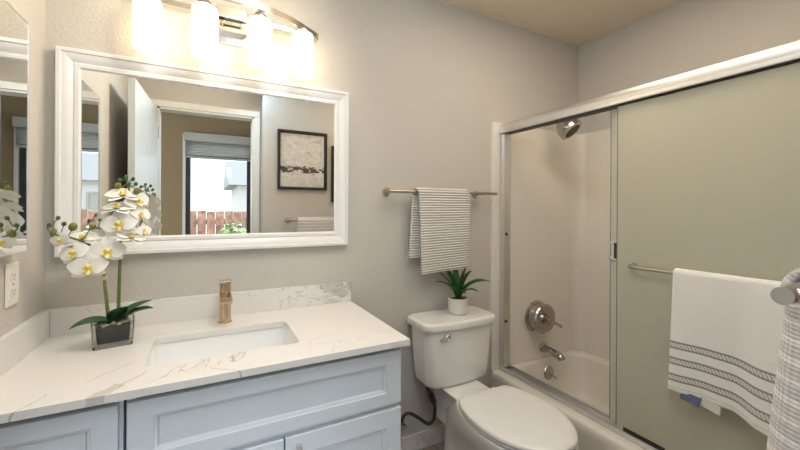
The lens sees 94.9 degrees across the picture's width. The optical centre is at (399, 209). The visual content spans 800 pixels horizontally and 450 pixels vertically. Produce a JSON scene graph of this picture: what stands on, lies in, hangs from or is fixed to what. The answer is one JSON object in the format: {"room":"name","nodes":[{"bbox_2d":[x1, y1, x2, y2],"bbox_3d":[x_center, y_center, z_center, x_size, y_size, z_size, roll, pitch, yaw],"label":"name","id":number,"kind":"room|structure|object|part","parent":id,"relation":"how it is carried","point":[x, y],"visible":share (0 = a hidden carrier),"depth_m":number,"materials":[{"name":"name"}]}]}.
{"room":"bathroom","nodes":[
{"label":"bathroom","id":0,"kind":"room"},
{"bbox_2d":[0,0,45,336],"bbox_3d":[-0.856,0.064,0.430,0.120,2.438,1.840,0,0,-28],"label":"wall","id":1,"kind":"structure","parent":0,"point":[31,261],"depth_m":1.19,"materials":[{"name":"beige paint"}]},
{"bbox_2d":[4,261,18,307],"bbox_3d":[-1.113,0.215,1.054,0.008,0.122,0.077,0,0,-28],"label":"wall outlet","id":2,"kind":"object","parent":1,"relation":"attached to","point":[11,284],"visible":1,"depth_m":1.04,"materials":[{"name":"white plastic"}]},
{"bbox_2d":[10,286,16,296],"bbox_3d":[-1.111,0.237,1.056,0.003,0.029,0.033,0,0,-28],"label":"receptacle","id":3,"kind":"object","parent":2,"relation":"attached to","point":[13,289],"depth_m":1.05,"materials":[{"name":"white plastic"}]},
{"bbox_2d":[11,271,16,281],"bbox_3d":[-1.111,0.193,1.056,0.003,0.029,0.033,0,0,-28],"label":"receptacle","id":4,"kind":"object","parent":2,"relation":"attached to","point":[13,273],"depth_m":1.05,"materials":[{"name":"white plastic"}]},
{"bbox_2d":[0,0,28,256],"bbox_3d":[-1.019,-0.207,0.916,0.041,0.653,0.299,0,0,-28],"label":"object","id":5,"kind":"object","parent":1,"relation":"attached to","point":[14,29],"visible":1,"depth_m":0.98,"materials":[{"name":"white paint"}]},
{"bbox_2d":[44,0,578,437],"bbox_3d":[-0.019,0.068,1.980,3.046,2.438,0.120,0,0,-28],"label":"wall","id":6,"kind":"structure","parent":0,"point":[426,82],"depth_m":1.87,"materials":[{"name":"beige paint"}]},
{"bbox_2d":[54,45,348,257],"bbox_3d":[-0.723,-0.196,1.522,1.065,0.731,0.030,0,0,-28],"label":"framed mirror","id":7,"kind":"object","parent":6,"relation":"attached to","point":[221,160],"visible":0.91,"depth_m":1.48,"materials":[{"name":"white paint"}]},
{"bbox_2d":[80,70,333,236],"bbox_3d":[-0.728,-0.196,1.531,0.937,0.603,0.008,0,0,-28],"label":"mirror glass","id":8,"kind":"object","parent":7,"relation":"attached to","point":[209,159],"depth_m":1.49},
{"bbox_2d":[132,0,317,79],"bbox_3d":[-0.666,-0.710,1.467,0.724,0.270,0.180,0,0,-28],"label":"vanity light","id":9,"kind":"object","parent":6,"relation":"attached to","point":[211,26],"visible":1,"depth_m":1.44,"materials":[{"name":"white glass"}]},
{"bbox_3d":[-0.920,-0.674,1.340,0.091,0.196,0.091,0,0,-28],"label":"lamp shade","id":10,"kind":"part","parent":9,"relation":"part of","materials":[{"name":"white glass"}]},
{"bbox_3d":[-0.740,-0.673,1.391,0.091,0.196,0.091,0,0,-28],"label":"lamp shade","id":11,"kind":"part","parent":9,"relation":"part of","materials":[{"name":"white glass"}]},
{"bbox_2d":[197,0,212,5],"bbox_3d":[-0.752,-0.786,1.417,0.052,0.030,0.136,0,0,-28],"label":"socket","id":12,"kind":"object","parent":9,"relation":"attached to","point":[206,2],"depth_m":1.37,"materials":[{"name":"silver metal"}]},
{"bbox_3d":[-0.698,-0.799,1.528,0.712,0.020,0.019,0,0,-28],"label":"rail","id":13,"kind":"part","parent":9,"relation":"part of","materials":[{"name":"silver metal"}]},
{"bbox_3d":[-0.705,-0.766,1.541,0.112,0.158,0.012,0,0,-28],"label":"plate","id":14,"kind":"part","parent":9,"relation":"part of","materials":[{"name":"silver metal"}]},
{"bbox_3d":[-0.566,-0.672,1.483,0.091,0.196,0.091,0,0,-28],"label":"lamp shade","id":15,"kind":"part","parent":9,"relation":"part of","materials":[{"name":"white glass"}]},
{"bbox_2d":[253,10,266,17],"bbox_3d":[-0.579,-0.785,1.508,0.052,0.030,0.137,0,0,-28],"label":"socket","id":16,"kind":"object","parent":9,"relation":"attached to","point":[258,14],"depth_m":1.46,"materials":[{"name":"silver metal"}]},
{"bbox_3d":[-0.424,-0.671,1.599,0.091,0.196,0.091,0,0,-28],"label":"lamp shade","id":17,"kind":"part","parent":9,"relation":"part of","materials":[{"name":"white glass"}]},
{"bbox_2d":[297,26,308,31],"bbox_3d":[-0.431,-0.784,1.614,0.052,0.030,0.086,0,0,-28],"label":"socket","id":18,"kind":"object","parent":9,"relation":"attached to","point":[300,28],"depth_m":1.58,"materials":[{"name":"silver metal"}]},
{"bbox_2d":[401,386,436,430],"bbox_3d":[0.069,0.997,1.891,0.225,0.223,0.109,0,0,-21],"label":"hose","id":19,"kind":"object","parent":6,"relation":"attached to","point":[432,398],"visible":0.77,"depth_m":1.87,"materials":[{"name":"black rubber"}]},
{"bbox_3d":[0.014,1.082,1.824,0.040,0.022,0.016,0,0,-28],"label":"handle","id":20,"kind":"part","parent":19,"relation":"part of","materials":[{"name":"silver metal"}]},
{"bbox_2d":[401,424,444,449],"bbox_3d":[0.135,1.244,1.989,0.903,0.088,0.014,0,0,-28],"label":"baseboard","id":21,"kind":"structure","parent":6,"relation":"attached to","point":[428,437],"depth_m":1.98,"materials":[{"name":"white paint"}]},
{"bbox_2d":[382,187,497,197],"bbox_3d":[0.238,-0.089,2.003,0.704,0.046,0.078,0,0,-28],"label":"towel bar","id":22,"kind":"object","parent":6,"relation":"attached to","point":[386,191],"visible":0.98,"depth_m":1.88,"materials":[{"name":"silver metal"}]},
{"bbox_2d":[409,187,469,274],"bbox_3d":[0.217,0.111,1.953,0.362,0.448,0.065,0,0,-28],"label":"hand towel","id":23,"kind":"object","parent":22,"relation":"hanging from","point":[440,217],"visible":0.99,"depth_m":1.92,"materials":[{"name":"fabric"}]},
{"bbox_3d":[0.256,-0.089,1.978,0.697,0.020,0.017,0,0,-28],"label":"rod","id":24,"kind":"part","parent":22,"relation":"part of","materials":[{"name":"silver metal"}]},
{"bbox_2d":[556,118,581,139],"bbox_3d":[1.002,-0.525,2.295,0.147,0.195,0.272,0,0,-28],"label":"showerhead","id":25,"kind":"object","parent":6,"relation":"attached to","point":[565,130],"visible":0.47,"depth_m":2.20,"materials":[{"name":"silver metal"}]},
{"bbox_2d":[499,40,799,449],"bbox_3d":[0.991,0.228,1.541,0.076,1.480,1.560,0,0,-28],"label":"shower door frame","id":26,"kind":"object","parent":6,"relation":"attached to","point":[789,53],"visible":0.97,"depth_m":1.73,"materials":[{"name":"metal"}]},
{"bbox_2d":[608,109,616,424],"bbox_3d":[1.150,0.257,1.265,0.028,1.403,0.884,0,0,-28],"label":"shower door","id":27,"kind":"structure","parent":26,"relation":"in","point":[613,165],"depth_m":1.64,"materials":[{"name":"silver metal"}]},
{"bbox_3d":[0.956,0.184,1.637,0.026,0.080,0.046,0,0,-28],"label":"finger pull","id":28,"kind":"part","parent":27,"relation":"part of","materials":[{"name":"silver metal"}]},
{"bbox_2d":[616,62,799,449],"bbox_3d":[1.123,0.256,1.214,0.062,1.403,0.849,0,0,-28],"label":"shower door","id":29,"kind":"structure","parent":26,"relation":"attached to","point":[708,176],"depth_m":1.35,"materials":[{"name":"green glass"}]},
{"bbox_2d":[668,268,783,435],"bbox_3d":[1.096,0.454,1.175,0.074,0.471,0.422,0,0,-28],"label":"bath towel","id":30,"kind":"object","parent":29,"relation":"hanging from","point":[726,330],"visible":0.84,"depth_m":1.21,"materials":[{"name":"white fabric"}]},
{"bbox_2d":[419,441,443,449],"bbox_3d":[0.150,1.328,0.292,4.350,0.080,3.270,0,0,-28],"label":"floor","id":31,"kind":"structure","parent":0,"point":[438,446],"depth_m":1.98,"materials":[{"name":"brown wood"}]},
{"bbox_2d":[0,400,126,449],"bbox_3d":[-0.957,0.872,1.080,0.312,0.820,0.597,0,0,-28],"label":"drawer cabinet","id":32,"kind":"object","parent":31,"relation":"on","point":[103,426],"visible":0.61,"depth_m":0.87,"materials":[{"name":"white paint"}]},
{"bbox_3d":[-0.843,0.488,0.868,0.276,0.050,0.020,0,0,-28],"label":"rail","id":33,"kind":"part","parent":32,"relation":"part of","materials":[{"name":"grey wood"}]},
{"bbox_2d":[126,347,400,449],"bbox_3d":[-0.468,0.875,1.332,0.776,0.820,0.608,0,0,-28],"label":"vanity cabinet","id":34,"kind":"object","parent":31,"relation":"on","point":[352,402],"visible":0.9,"depth_m":1.09,"materials":[{"name":"white paint"}]},
{"bbox_2d":[0,281,409,423],"bbox_3d":[-0.599,0.407,1.267,1.116,0.114,0.600,0,0,-28],"label":"countertop","id":35,"kind":"structure","parent":34,"relation":"on","point":[47,367],"depth_m":1.17,"materials":[{"name":"white stone"}]},
{"bbox_2d":[46,175,152,350],"bbox_3d":[-0.959,0.165,1.190,0.267,0.553,0.112,0,0,-28],"label":"potted orchid","id":36,"kind":"object","parent":35,"relation":"on","point":[112,330],"visible":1,"depth_m":1.18,"materials":[{"name":"white plant"}]},
{"bbox_3d":[-1.031,0.090,1.113,0.062,0.052,0.007,0,0,2],"label":"flower","id":37,"kind":"part","parent":36,"relation":"part of","materials":[{"name":"white plant"}]},
{"bbox_3d":[-1.004,0.132,1.128,0.084,0.072,0.020,0,0,-10],"label":"flower","id":38,"kind":"part","parent":36,"relation":"part of","materials":[{"name":"white plant"}]},
{"bbox_3d":[-0.998,0.216,1.144,0.156,0.322,0.023,0,0,-40],"label":"stem","id":39,"kind":"part","parent":36,"relation":"part of","materials":[{"name":"green plant"}]},
{"bbox_3d":[-1.004,0.093,1.160,0.091,0.040,0.063,0,0,-38],"label":"flower","id":40,"kind":"part","parent":36,"relation":"part of","materials":[{"name":"white plant"}]},
{"bbox_3d":[-0.969,0.171,1.140,0.101,0.081,0.018,0,0,-36],"label":"flower","id":41,"kind":"part","parent":36,"relation":"part of","materials":[{"name":"white plant"}]},
{"bbox_3d":[-0.934,0.124,1.170,0.103,0.081,0.015,0,0,-42],"label":"flower","id":42,"kind":"part","parent":36,"relation":"part of","materials":[{"name":"white plant"}]},
{"bbox_3d":[-0.940,0.401,1.204,0.112,0.082,0.090,0,0,-38],"label":"pot","id":43,"kind":"part","parent":36,"relation":"part of","materials":[{"name":"clear glass"}]},
{"bbox_3d":[-0.911,-0.005,1.192,0.095,0.041,0.066,0,0,-14],"label":"flower","id":44,"kind":"part","parent":36,"relation":"part of","materials":[{"name":"white plant"}]},
{"bbox_3d":[-0.905,0.042,1.182,0.104,0.086,0.020,0,0,-23],"label":"flower","id":45,"kind":"part","parent":36,"relation":"part of","materials":[{"name":"white plant"}]},
{"bbox_3d":[-0.906,-0.047,1.200,0.097,0.046,0.065,0,0,-38],"label":"flower","id":46,"kind":"part","parent":36,"relation":"part of","materials":[{"name":"white plant"}]},
{"bbox_3d":[-0.914,0.137,1.215,0.044,0.481,0.025,0,0,16],"label":"stem","id":47,"kind":"part","parent":36,"relation":"part of","materials":[{"name":"green plant"}]},
{"bbox_3d":[-0.882,0.092,1.203,0.057,0.051,0.081,0,0,15],"label":"flower","id":48,"kind":"part","parent":36,"relation":"part of","materials":[{"name":"white plant"}]},
{"bbox_3d":[-0.871,-0.031,1.216,0.016,0.069,0.082,0,0,21],"label":"flower","id":49,"kind":"part","parent":36,"relation":"part of","materials":[{"name":"white plant"}]},
{"bbox_3d":[-0.867,0.014,1.225,0.025,0.060,0.074,0,0,20],"label":"flower","id":50,"kind":"part","parent":36,"relation":"part of","materials":[{"name":"white plant"}]},
{"bbox_3d":[-0.860,0.068,1.232,0.009,0.047,0.061,0,0,11],"label":"flower","id":51,"kind":"part","parent":36,"relation":"part of","materials":[{"name":"white plant"}]},
{"bbox_2d":[147,326,295,366],"bbox_3d":[-0.586,0.536,1.242,0.477,0.144,0.310,0,0,-28],"label":"sink","id":52,"kind":"object","parent":35,"relation":"in","point":[211,346],"visible":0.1,"depth_m":1.35,"materials":[{"name":"white ceramic"}]},
{"bbox_2d":[218,279,232,323],"bbox_3d":[-0.670,0.360,1.411,0.050,0.168,0.120,0,0,-28],"label":"faucet","id":53,"kind":"object","parent":35,"relation":"on","point":[225,296],"visible":1,"depth_m":1.42,"materials":[{"name":"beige metal"}]},
{"bbox_3d":[-0.683,0.303,1.435,0.040,0.056,0.058,0,0,-28],"label":"handle","id":54,"kind":"part","parent":53,"relation":"part of","materials":[{"name":"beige metal"}]},
{"bbox_3d":[-0.669,0.341,1.408,0.043,0.024,0.114,0,0,-28],"label":"spout","id":55,"kind":"part","parent":53,"relation":"part of","materials":[{"name":"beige metal"}]},
{"bbox_3d":[-0.517,0.930,1.007,0.380,0.499,0.020,0,0,-28],"label":"door","id":56,"kind":"part","parent":34,"relation":"part of","materials":[{"name":"white paint"}]},
{"bbox_3d":[-0.356,0.490,1.125,0.740,0.050,0.020,0,0,-28],"label":"rail","id":57,"kind":"part","parent":34,"relation":"part of","materials":[{"name":"grey wood"}]},
{"bbox_3d":[-0.301,0.760,1.093,0.012,0.130,0.031,0,0,-28],"label":"handle","id":58,"kind":"part","parent":34,"relation":"part of","materials":[{"name":"metal"}]},
{"bbox_3d":[-0.174,0.932,1.188,0.388,0.499,0.020,0,0,-28],"label":"door","id":59,"kind":"part","parent":34,"relation":"part of","materials":[{"name":"white paint"}]},
{"bbox_2d":[407,306,578,449],"bbox_3d":[0.409,0.920,1.663,0.452,0.738,0.815,0,0,-28],"label":"toilet","id":60,"kind":"object","parent":31,"relation":"on","point":[450,351],"visible":0.97,"depth_m":1.74,"materials":[{"name":"white ceramic"}]},
{"bbox_3d":[0.218,0.620,1.763,0.071,0.036,0.025,0,0,-38],"label":"flush lever","id":61,"kind":"part","parent":60,"relation":"part of","materials":[{"name":"silver metal"}]},
{"bbox_3d":[0.276,0.738,1.917,0.418,0.298,0.209,0,0,-28],"label":"tank","id":62,"kind":"part","parent":60,"relation":"part of","materials":[{"name":"white ceramic"}]},
{"bbox_3d":[0.278,0.569,1.916,0.452,0.038,0.243,0,0,-28],"label":"tank lid","id":63,"kind":"part","parent":60,"relation":"part of","materials":[{"name":"white ceramic"}]},
{"bbox_2d":[435,267,490,314],"bbox_3d":[0.317,0.422,1.930,0.323,0.256,0.218,0,0,-28],"label":"potted plant","id":64,"kind":"object","parent":60,"relation":"on","point":[457,303],"visible":0.94,"depth_m":1.91,"materials":[{"name":"plant"}]},
{"bbox_3d":[0.306,0.508,1.944,0.105,0.084,0.105,0,0,-28],"label":"pot","id":65,"kind":"part","parent":64,"relation":"part of","materials":[{"name":"white ceramic"}]},
{"bbox_3d":[0.492,0.873,1.507,0.381,0.014,0.458,0,0,-28],"label":"seat","id":66,"kind":"part","parent":60,"relation":"part of","materials":[{"name":"white plastic"}]},
{"bbox_3d":[0.492,0.851,1.507,0.385,0.024,0.462,0,0,-28],"label":"seat lid","id":67,"kind":"part","parent":60,"relation":"part of","materials":[{"name":"white plastic"}]},
{"bbox_2d":[490,349,645,449],"bbox_3d":[1.263,1.132,1.688,0.796,0.324,1.595,0,0,-28],"label":"bathtub","id":68,"kind":"object","parent":31,"relation":"on","point":[584,376],"visible":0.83,"depth_m":2.31,"materials":[{"name":"white ceramic"}]},
{"bbox_3d":[0.959,1.052,2.362,0.088,0.088,0.018,0,0,-28],"label":"overflow plate","id":69,"kind":"part","parent":68,"relation":"part of","materials":[{"name":"silver metal"}]},
{"bbox_2d":[490,122,610,369],"bbox_3d":[1.269,0.226,1.687,0.797,1.488,1.599,0,0,-28],"label":"shower surround","id":70,"kind":"object","parent":68,"relation":"on","point":[560,203],"visible":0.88,"depth_m":2.41,"materials":[{"name":"white plastic"}]},
{"bbox_2d":[525,300,562,333],"bbox_3d":[0.911,0.690,2.307,0.206,0.206,0.141,0,0,-28],"label":"shower valve","id":71,"kind":"object","parent":70,"relation":"attached to","point":[539,316],"visible":1,"depth_m":2.29,"materials":[{"name":"silver metal"}]},
{"bbox_3d":[0.967,0.711,2.282,0.091,0.061,0.026,0,0,-7],"label":"lever","id":72,"kind":"part","parent":71,"relation":"part of","materials":[{"name":"silver metal"}]},
{"bbox_2d":[539,343,565,360],"bbox_3d":[0.969,0.908,2.322,0.062,0.069,0.169,0,0,-28],"label":"tub spout","id":73,"kind":"object","parent":70,"relation":"attached to","point":[543,347],"visible":1,"depth_m":2.31,"materials":[{"name":"silver metal"}]},
{"bbox_2d":[436,0,683,45],"bbox_3d":[0.163,-1.190,0.292,4.350,0.080,3.270,0,0,-28],"label":"ceiling","id":74,"kind":"structure","parent":0,"point":[575,22],"depth_m":2.14,"materials":[{"name":"paint"}]},
{"bbox_2d":[578,0,799,133],"bbox_3d":[1.732,0.077,1.796,0.120,2.438,1.840,0,0,-28],"label":"wall","id":75,"kind":"structure","parent":0,"point":[684,36],"depth_m":2.03,"materials":[{"name":"beige paint"}]},
{"bbox_3d":[0.811,0.072,0.405,2.806,2.438,0.240,0,0,-28],"label":"wall","id":76,"kind":"structure","parent":0,"visible":0},
{"bbox_2d":[770,282,799,304],"bbox_3d":[0.739,0.104,0.550,0.622,0.044,0.082,0,0,-28],"label":"towel bar","id":77,"kind":"object","parent":76,"relation":"attached to","point":[789,294],"visible":1,"depth_m":0.43,"materials":[{"name":"silver metal"}]},
{"bbox_2d":[766,268,799,449],"bbox_3d":[0.663,0.320,0.568,0.339,0.486,0.098,0,0,-28],"label":"towel","id":78,"kind":"object","parent":77,"relation":"hanging from","point":[784,426],"visible":0.9,"depth_m":0.50,"materials":[{"name":"fabric"}]}
]}

